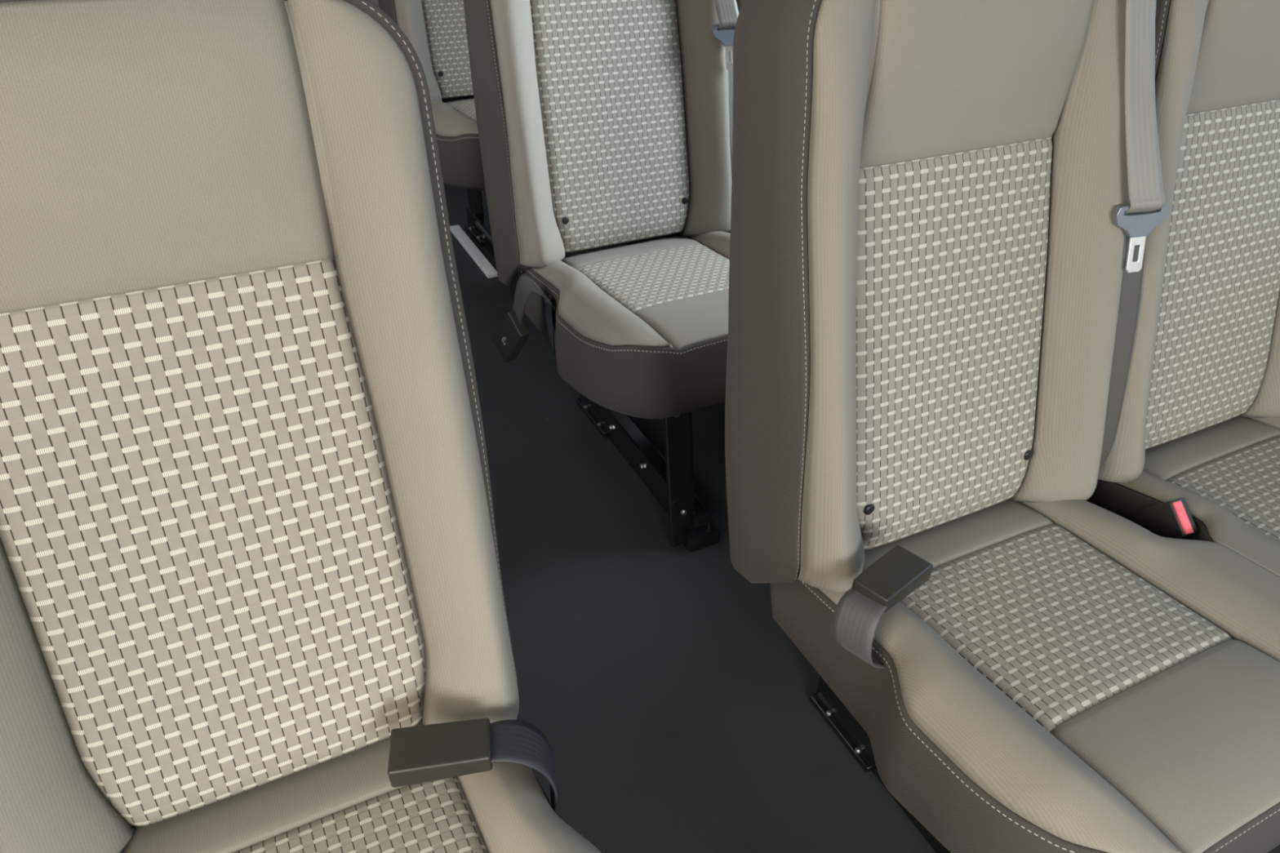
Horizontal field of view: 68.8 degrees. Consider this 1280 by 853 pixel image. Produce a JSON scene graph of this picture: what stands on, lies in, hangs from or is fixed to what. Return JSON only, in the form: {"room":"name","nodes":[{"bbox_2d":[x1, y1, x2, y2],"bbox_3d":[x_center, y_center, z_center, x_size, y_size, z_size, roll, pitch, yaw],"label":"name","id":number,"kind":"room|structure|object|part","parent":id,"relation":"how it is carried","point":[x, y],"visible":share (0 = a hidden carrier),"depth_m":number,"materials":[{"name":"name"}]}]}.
{"room":"vehicle interior","nodes":[
{"label":"vehicle interior","id":0,"kind":"room"},
{"bbox_2d":[369,0,379,7],"bbox_3d":[-1.113,-1.894,2.961,1.920,1.850,0.060,-15,39,-23],"label":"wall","id":1,"kind":"structure","parent":0,"point":[375,2],"depth_m":3.32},
{"bbox_2d":[443,183,1279,852],"bbox_3d":[0.042,0.276,1.634,1.920,0.030,5.200,-15,39,-23],"label":"floor","id":2,"kind":"structure","parent":0,"point":[665,691],"depth_m":1.49,"materials":[{"name":"plastic"}]},
{"bbox_2d":[0,0,601,852],"bbox_3d":[-0.280,0.267,0.723,0.465,1.029,0.736,-15,39,-23],"label":"passenger seat","id":3,"kind":"object","parent":2,"relation":"on","point":[248,540],"visible":0.98,"depth_m":0.73,"materials":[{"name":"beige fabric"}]},
{"bbox_3d":[-0.373,-0.190,0.655,0.276,0.200,0.052,-15,39,-23],"label":"panel","id":4,"kind":"part","parent":3,"relation":"part of","materials":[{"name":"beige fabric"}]},
{"bbox_2d":[387,717,557,811],"bbox_3d":[-0.144,0.296,0.819,0.143,0.074,0.057,-1,36,-4],"label":"belt","id":5,"kind":"object","parent":3,"relation":"on","point":[422,753],"visible":1,"depth_m":0.80,"materials":[{"name":"black plastic"}]},
{"bbox_2d":[377,0,495,259],"bbox_3d":[-0.150,-0.982,2.447,0.927,1.041,0.692,-15,39,-23],"label":"seat","id":6,"kind":"object","parent":2,"relation":"on","point":[436,29],"visible":0.15,"depth_m":2.36,"materials":[{"name":"beige fabric"}]},
{"bbox_3d":[-0.442,-1.161,2.414,0.460,0.732,0.283,-15,39,-23],"label":"backrest","id":7,"kind":"part","parent":6,"relation":"part of","materials":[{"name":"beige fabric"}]},
{"bbox_2d":[435,133,485,191],"bbox_3d":[-0.321,-0.759,2.382,0.465,0.189,0.515,-15,39,-23],"label":"seat cushion","id":8,"kind":"object","parent":6,"relation":"on","point":[460,154],"depth_m":2.15,"materials":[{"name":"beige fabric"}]},
{"bbox_3d":[-0.466,-0.563,2.723,0.050,0.012,0.140,-15,39,-23],"label":"foot plate","id":9,"kind":"part","parent":6,"relation":"part of","materials":[{"name":"black paint"}]},
{"bbox_2d":[449,225,497,278],"bbox_3d":[-0.472,-0.497,2.635,0.030,0.012,0.340,-15,39,-23],"label":"rail","id":10,"kind":"object","parent":2,"relation":"on","point":[469,246],"visible":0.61,"depth_m":2.62,"materials":[{"name":"metal"}]},
{"bbox_2d":[462,0,744,551],"bbox_3d":[0.230,-0.444,1.726,0.927,1.041,0.692,-15,39,-23],"label":"seat","id":11,"kind":"object","parent":2,"relation":"on","point":[603,127],"visible":0.41,"depth_m":1.65,"materials":[{"name":"beige fabric"}]},
{"bbox_2d":[492,274,556,362],"bbox_3d":[-0.205,-0.182,1.668,0.169,0.185,0.050,24,41,27],"label":"belt","id":12,"kind":"object","parent":11,"relation":"hanging from","point":[512,335],"visible":0.99,"depth_m":1.66,"materials":[{"name":"black plastic"}]},
{"bbox_3d":[-0.063,-0.623,1.693,0.460,0.732,0.283,-15,39,-23],"label":"backrest","id":13,"kind":"part","parent":11,"relation":"part of","materials":[{"name":"beige fabric"}]},
{"bbox_3d":[-0.086,-0.025,2.002,0.050,0.012,0.140,-15,39,-23],"label":"foot plate","id":14,"kind":"part","parent":11,"relation":"part of","materials":[{"name":"black paint"}]},
{"bbox_2d":[523,267,728,418],"bbox_3d":[0.058,-0.221,1.661,0.465,0.189,0.515,-15,39,-23],"label":"seat cushion","id":15,"kind":"object","parent":11,"relation":"on","point":[646,343],"depth_m":1.46,"materials":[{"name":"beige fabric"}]},
{"bbox_3d":[0.141,-0.181,1.495,0.276,0.034,0.150,-15,39,-23],"label":"panel","id":16,"kind":"part","parent":11,"relation":"part of","materials":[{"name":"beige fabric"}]},
{"bbox_2d":[711,0,738,233],"bbox_3d":[0.116,-0.686,1.724,0.240,0.681,0.066,26,42,29],"label":"belt","id":17,"kind":"object","parent":11,"relation":"on","point":[727,12],"visible":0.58,"depth_m":1.66,"materials":[{"name":"fabric"}]},
{"bbox_3d":[0.157,-0.698,1.661,0.059,0.040,0.016,-1,36,-6],"label":"latch plate","id":18,"kind":"part","parent":17,"relation":"part of","materials":[{"name":"plastic"}]},
{"bbox_2d":[724,0,1279,852],"bbox_3d":[0.626,0.024,1.103,0.927,1.041,0.692,-15,39,-23],"label":"seat","id":19,"kind":"object","parent":2,"relation":"on","point":[927,250],"visible":0.94,"depth_m":1.00,"materials":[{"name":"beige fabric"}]},
{"bbox_3d":[0.311,0.443,1.378,0.050,0.012,0.140,-15,39,-23],"label":"foot plate","id":20,"kind":"part","parent":19,"relation":"part of","materials":[{"name":"black paint"}]},
{"bbox_2d":[831,544,933,668],"bbox_3d":[0.258,0.194,0.986,0.116,0.084,0.062,-28,46,-36],"label":"belt","id":21,"kind":"object","parent":19,"relation":"on","point":[900,571],"visible":1,"depth_m":0.96,"materials":[{"name":"grey fabric"}]},
{"bbox_3d":[0.334,-0.155,1.069,0.460,0.732,0.283,-15,39,-23],"label":"backrest","id":22,"kind":"part","parent":19,"relation":"part of","materials":[{"name":"beige fabric"}]},
{"bbox_3d":[0.337,-0.371,0.928,0.276,0.200,0.044,-15,39,-23],"label":"panel","id":23,"kind":"part","parent":19,"relation":"part of","materials":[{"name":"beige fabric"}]},
{"bbox_2d":[770,579,1279,852],"bbox_3d":[0.455,0.247,1.037,0.465,0.189,0.515,-15,39,-23],"label":"seat cushion","id":24,"kind":"object","parent":19,"relation":"on","point":[1004,716],"depth_m":0.90,"materials":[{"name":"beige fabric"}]},
{"bbox_2d":[1098,0,1168,470],"bbox_3d":[0.513,-0.218,1.101,0.240,0.681,0.066,26,42,29],"label":"belt","id":25,"kind":"object","parent":19,"relation":"on","point":[1144,168],"visible":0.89,"depth_m":1.02,"materials":[{"name":"fabric"}]},
{"bbox_3d":[0.554,-0.230,1.037,0.059,0.040,0.016,-1,36,-6],"label":"latch plate","id":26,"kind":"part","parent":25,"relation":"part of","materials":[{"name":"plastic"}]},
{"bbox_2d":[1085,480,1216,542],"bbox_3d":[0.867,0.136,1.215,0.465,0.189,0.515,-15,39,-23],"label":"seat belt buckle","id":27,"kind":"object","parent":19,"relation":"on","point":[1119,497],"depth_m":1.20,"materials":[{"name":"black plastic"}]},
{"bbox_2d":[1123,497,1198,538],"bbox_3d":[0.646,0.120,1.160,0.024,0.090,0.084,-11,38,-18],"label":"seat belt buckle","id":28,"kind":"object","parent":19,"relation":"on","point":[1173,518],"visible":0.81,"depth_m":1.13,"materials":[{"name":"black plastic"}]},
{"bbox_3d":[0.538,0.287,0.871,0.276,0.034,0.150,-15,39,-23],"label":"panel","id":29,"kind":"part","parent":19,"relation":"part of","materials":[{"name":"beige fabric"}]},
{"bbox_3d":[0.745,-0.266,1.247,0.460,0.732,0.283,-15,39,-23],"label":"backrest","id":30,"kind":"part","parent":19,"relation":"part of","materials":[{"name":"beige fabric"}]},
{"bbox_3d":[0.748,-0.481,1.106,0.276,0.200,0.044,-15,39,-23],"label":"panel","id":31,"kind":"part","parent":19,"relation":"part of","materials":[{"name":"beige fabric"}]}
]}

